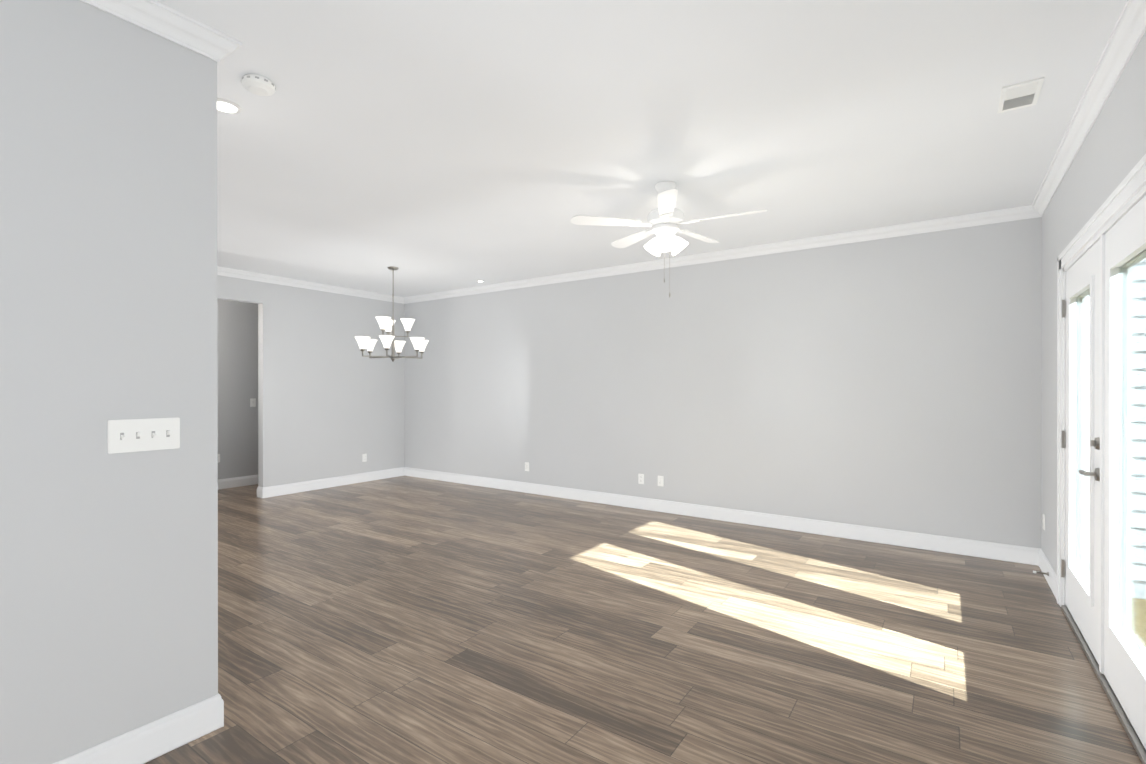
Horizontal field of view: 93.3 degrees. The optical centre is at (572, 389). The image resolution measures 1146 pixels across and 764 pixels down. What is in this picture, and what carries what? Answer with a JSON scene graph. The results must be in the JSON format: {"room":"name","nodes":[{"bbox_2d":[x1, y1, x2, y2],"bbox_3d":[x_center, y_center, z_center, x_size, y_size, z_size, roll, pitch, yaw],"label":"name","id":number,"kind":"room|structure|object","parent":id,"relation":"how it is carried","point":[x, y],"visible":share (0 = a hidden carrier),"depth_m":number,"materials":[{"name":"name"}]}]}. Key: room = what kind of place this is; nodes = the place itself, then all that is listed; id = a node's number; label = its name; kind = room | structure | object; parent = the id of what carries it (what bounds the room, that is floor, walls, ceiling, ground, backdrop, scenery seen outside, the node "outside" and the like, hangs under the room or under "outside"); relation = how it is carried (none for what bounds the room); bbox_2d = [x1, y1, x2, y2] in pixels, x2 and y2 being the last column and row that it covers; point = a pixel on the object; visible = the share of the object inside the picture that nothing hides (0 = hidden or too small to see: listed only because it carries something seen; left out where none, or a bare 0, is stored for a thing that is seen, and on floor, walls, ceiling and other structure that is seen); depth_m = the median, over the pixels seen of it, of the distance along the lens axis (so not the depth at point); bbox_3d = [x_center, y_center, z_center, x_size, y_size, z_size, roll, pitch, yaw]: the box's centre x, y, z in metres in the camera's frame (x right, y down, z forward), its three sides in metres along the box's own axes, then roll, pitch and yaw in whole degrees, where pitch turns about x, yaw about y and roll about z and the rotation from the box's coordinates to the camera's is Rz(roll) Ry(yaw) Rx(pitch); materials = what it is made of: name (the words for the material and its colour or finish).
{"room":"empty living room","nodes":[
{"label":"empty living room","id":0,"kind":"room"},
{"bbox_2d":[0,0,223,763],"bbox_3d":[-2.601,-0.017,0.594,0.120,2.770,3.940,0,0,35],"label":"wall","id":1,"kind":"structure","parent":0,"point":[111,286],"depth_m":1.88,"materials":[{"name":"grey paint"}]},
{"bbox_2d":[53,693,223,763],"bbox_3d":[-2.550,1.301,0.570,0.035,0.133,3.955,0,0,35],"label":"baseboard","id":2,"kind":"structure","parent":1,"relation":"attached to","point":[159,737],"depth_m":2.01,"materials":[{"name":"white wood"}]},
{"bbox_2d":[107,417,179,453],"bbox_3d":[-1.563,0.166,1.971,0.025,0.117,0.214,0,0,35],"label":"light switch","id":3,"kind":"object","parent":1,"relation":"attached to","point":[130,435],"visible":1,"depth_m":1.96,"materials":[{"name":"white plastic"}]},
{"bbox_2d":[80,0,241,64],"bbox_3d":[-2.506,-1.358,0.566,0.066,0.088,4.006,0,0,35],"label":"crown molding","id":4,"kind":"structure","parent":1,"relation":"attached to","point":[196,36],"depth_m":2.03,"materials":[{"name":"white wood"}]},
{"bbox_2d":[217,299,257,479],"bbox_3d":[-5.985,-0.029,5.657,0.120,2.770,8.430,0,0,35],"label":"wall","id":5,"kind":"structure","parent":0,"point":[237,338],"depth_m":7.49,"materials":[{"name":"grey paint"}]},
{"bbox_2d":[218,475,257,489],"bbox_3d":[-5.929,1.290,5.622,0.015,0.133,8.430,0,0,35],"label":"baseboard","id":6,"kind":"structure","parent":5,"relation":"attached to","point":[244,480],"depth_m":7.48,"materials":[{"name":"white wood"}]},
{"bbox_2d":[250,398,255,406],"bbox_3d":[-4.519,0.192,7.653,0.025,0.118,0.074,0,0,35],"label":"hall light switch","id":7,"kind":"object","parent":5,"relation":"attached to","point":[252,402],"visible":1,"depth_m":7.65,"materials":[{"name":"white plastic"}]},
{"bbox_2d":[224,276,403,486],"bbox_3d":[-5.079,-0.027,5.032,0.120,2.770,8.430,0,0,35],"label":"wall","id":8,"kind":"structure","parent":0,"point":[323,405],"depth_m":7.34,"materials":[{"name":"grey paint"}]},
{"bbox_2d":[217,266,403,303],"bbox_3d":[-5.003,-1.368,4.976,0.066,0.088,8.430,0,0,35],"label":"crown molding","id":9,"kind":"structure","parent":8,"relation":"attached to","point":[222,271],"depth_m":7.10,"materials":[{"name":"white wood"}]},
{"bbox_2d":[257,467,404,497],"bbox_3d":[-3.256,1.285,7.577,0.035,0.133,2.115,0,0,35],"label":"baseboard","id":10,"kind":"structure","parent":8,"relation":"attached to","point":[272,491],"depth_m":7.39,"materials":[{"name":"white wood"}]},
{"bbox_2d":[362,454,366,461],"bbox_3d":[-3.035,1.001,7.883,0.009,0.115,0.070,0,0,35],"label":"electrical outlet","id":11,"kind":"object","parent":8,"relation":"attached to","point":[364,457],"visible":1,"depth_m":7.88,"materials":[{"name":"white plastic"}]},
{"bbox_2d":[157,0,1126,296],"bbox_3d":[-2.363,-1.438,3.155,8.920,0.060,8.670,0,0,35],"label":"ceiling","id":12,"kind":"structure","parent":0,"point":[429,146],"depth_m":2.87,"materials":[{"name":"white paint"}]},
{"bbox_2d":[217,98,240,113],"bbox_3d":[-1.727,-1.401,2.685,0.140,0.010,0.140,0,0,35],"label":"recessed light","id":13,"kind":"object","parent":12,"relation":"in","point":[226,106],"visible":0.81,"depth_m":2.68,"materials":[{"name":"white plastic"}]},
{"bbox_2d":[241,74,275,95],"bbox_3d":[-1.437,-1.382,2.473,0.138,0.050,0.138,0,0,35],"label":"smoke detector","id":14,"kind":"object","parent":12,"relation":"attached to","point":[259,85],"visible":0.98,"depth_m":2.44,"materials":[{"name":"white plastic"}]},
{"bbox_2d":[355,266,428,361],"bbox_3d":[-2.096,-0.866,6.307,0.845,1.098,0.826,0,0,35],"label":"chandelier","id":15,"kind":"object","parent":12,"relation":"hanging from","point":[386,324],"visible":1,"depth_m":6.27,"materials":[{"name":"white glass"}]},
{"bbox_2d":[570,181,766,296],"bbox_3d":[0.680,-1.018,3.741,1.253,0.784,1.259,0,0,35],"label":"ceiling fan","id":16,"kind":"object","parent":12,"relation":"hanging from","point":[665,220],"visible":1,"depth_m":3.67,"materials":[{"name":"white metal"}]},
{"bbox_2d":[997,77,1044,113],"bbox_3d":[2.139,-1.402,2.593,0.150,0.010,0.280,0,0,35],"label":"ceiling vent","id":17,"kind":"object","parent":12,"relation":"in","point":[1019,95],"visible":1,"depth_m":2.58,"materials":[{"name":"white plastic"}]},
{"bbox_2d":[145,476,1141,763],"bbox_3d":[-2.404,1.392,3.189,8.820,0.060,8.670,0,0,35],"label":"floor","id":18,"kind":"structure","parent":0,"point":[405,620],"depth_m":2.90,"materials":[{"name":"brown wood"}]},
{"bbox_2d":[404,217,1039,547],"bbox_3d":[0.065,-0.031,6.676,8.920,2.770,0.120,0,0,35],"label":"wall","id":19,"kind":"structure","parent":0,"point":[906,382],"depth_m":5.28,"materials":[{"name":"grey paint"}]},
{"bbox_2d":[525,462,528,470],"bbox_3d":[-0.601,1.013,7.060,0.070,0.115,0.009,0,0,35],"label":"electrical outlet","id":20,"kind":"object","parent":19,"relation":"attached to","point":[526,466],"visible":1,"depth_m":7.06,"materials":[{"name":"white plastic"}]},
{"bbox_2d":[638,474,643,483],"bbox_3d":[0.769,1.015,6.114,0.070,0.115,0.009,0,0,35],"label":"electrical outlet","id":21,"kind":"object","parent":19,"relation":"attached to","point":[640,478],"visible":1,"depth_m":6.11,"materials":[{"name":"white plastic"}]},
{"bbox_2d":[658,476,663,485],"bbox_3d":[0.967,1.015,5.978,0.070,0.115,0.009,0,0,35],"label":"electrical outlet","id":22,"kind":"object","parent":19,"relation":"attached to","point":[660,480],"visible":1,"depth_m":5.97,"materials":[{"name":"white plastic"}]},
{"bbox_2d":[404,205,1027,303],"bbox_3d":[0.469,-1.371,6.281,7.410,0.088,0.066,0,0,35],"label":"crown molding","id":23,"kind":"structure","parent":19,"relation":"attached to","point":[1016,213],"depth_m":5.29,"materials":[{"name":"white wood"}]},
{"bbox_2d":[405,467,1036,565],"bbox_3d":[0.479,1.288,6.311,7.580,0.133,0.015,0,0,35],"label":"baseboard","id":24,"kind":"structure","parent":19,"relation":"attached to","point":[968,547],"depth_m":5.29,"materials":[{"name":"white wood"}]},
{"bbox_2d":[1040,31,1145,574],"bbox_3d":[1.258,-0.017,0.659,0.120,2.770,8.430,0,0,35],"label":"wall","id":25,"kind":"structure","parent":0,"point":[1115,143],"depth_m":3.12,"materials":[{"name":"grey paint"}]},
{"bbox_2d":[1033,571,1048,575],"bbox_3d":[3.272,1.285,3.786,0.084,0.025,0.026,0,0,35],"label":"doorstop","id":26,"kind":"object","parent":25,"relation":"attached to","point":[1045,573],"visible":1,"depth_m":3.78,"materials":[{"name":"silver metal"}]},
{"bbox_2d":[1042,513,1044,529],"bbox_3d":[3.508,0.990,4.035,0.009,0.115,0.070,0,0,35],"label":"electrical outlet","id":27,"kind":"object","parent":25,"relation":"attached to","point":[1043,519],"visible":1,"depth_m":4.02,"materials":[{"name":"white plastic"}]},
{"bbox_2d":[1037,548,1056,599],"bbox_3d":[3.335,1.294,3.789,0.015,0.133,0.864,0,0,35],"label":"baseboard","id":28,"kind":"structure","parent":25,"relation":"attached to","point":[1042,561],"depth_m":3.80,"materials":[{"name":"white wood"}]},
{"bbox_2d":[1028,0,1145,218],"bbox_3d":[1.182,-1.358,0.708,0.066,0.088,8.430,0,0,35],"label":"crown molding","id":29,"kind":"structure","parent":25,"relation":"attached to","point":[1130,27],"depth_m":2.49,"materials":[{"name":"white wood"}]},
{"bbox_2d":[1057,154,1145,763],"bbox_3d":[2.564,0.262,2.516,0.200,2.202,2.146,0,0,35],"label":"door frame","id":30,"kind":"structure","parent":25,"relation":"attached to","point":[1124,197],"depth_m":3.02,"materials":[{"name":"white painted wood"}]},
{"bbox_2d":[1065,195,1145,749],"bbox_3d":[2.521,0.304,2.546,0.169,2.054,1.916,0,0,35],"label":"doors","id":31,"kind":"structure","parent":25,"relation":"in","point":[1105,569],"depth_m":2.40,"materials":[{"name":"white wood"}]}
]}

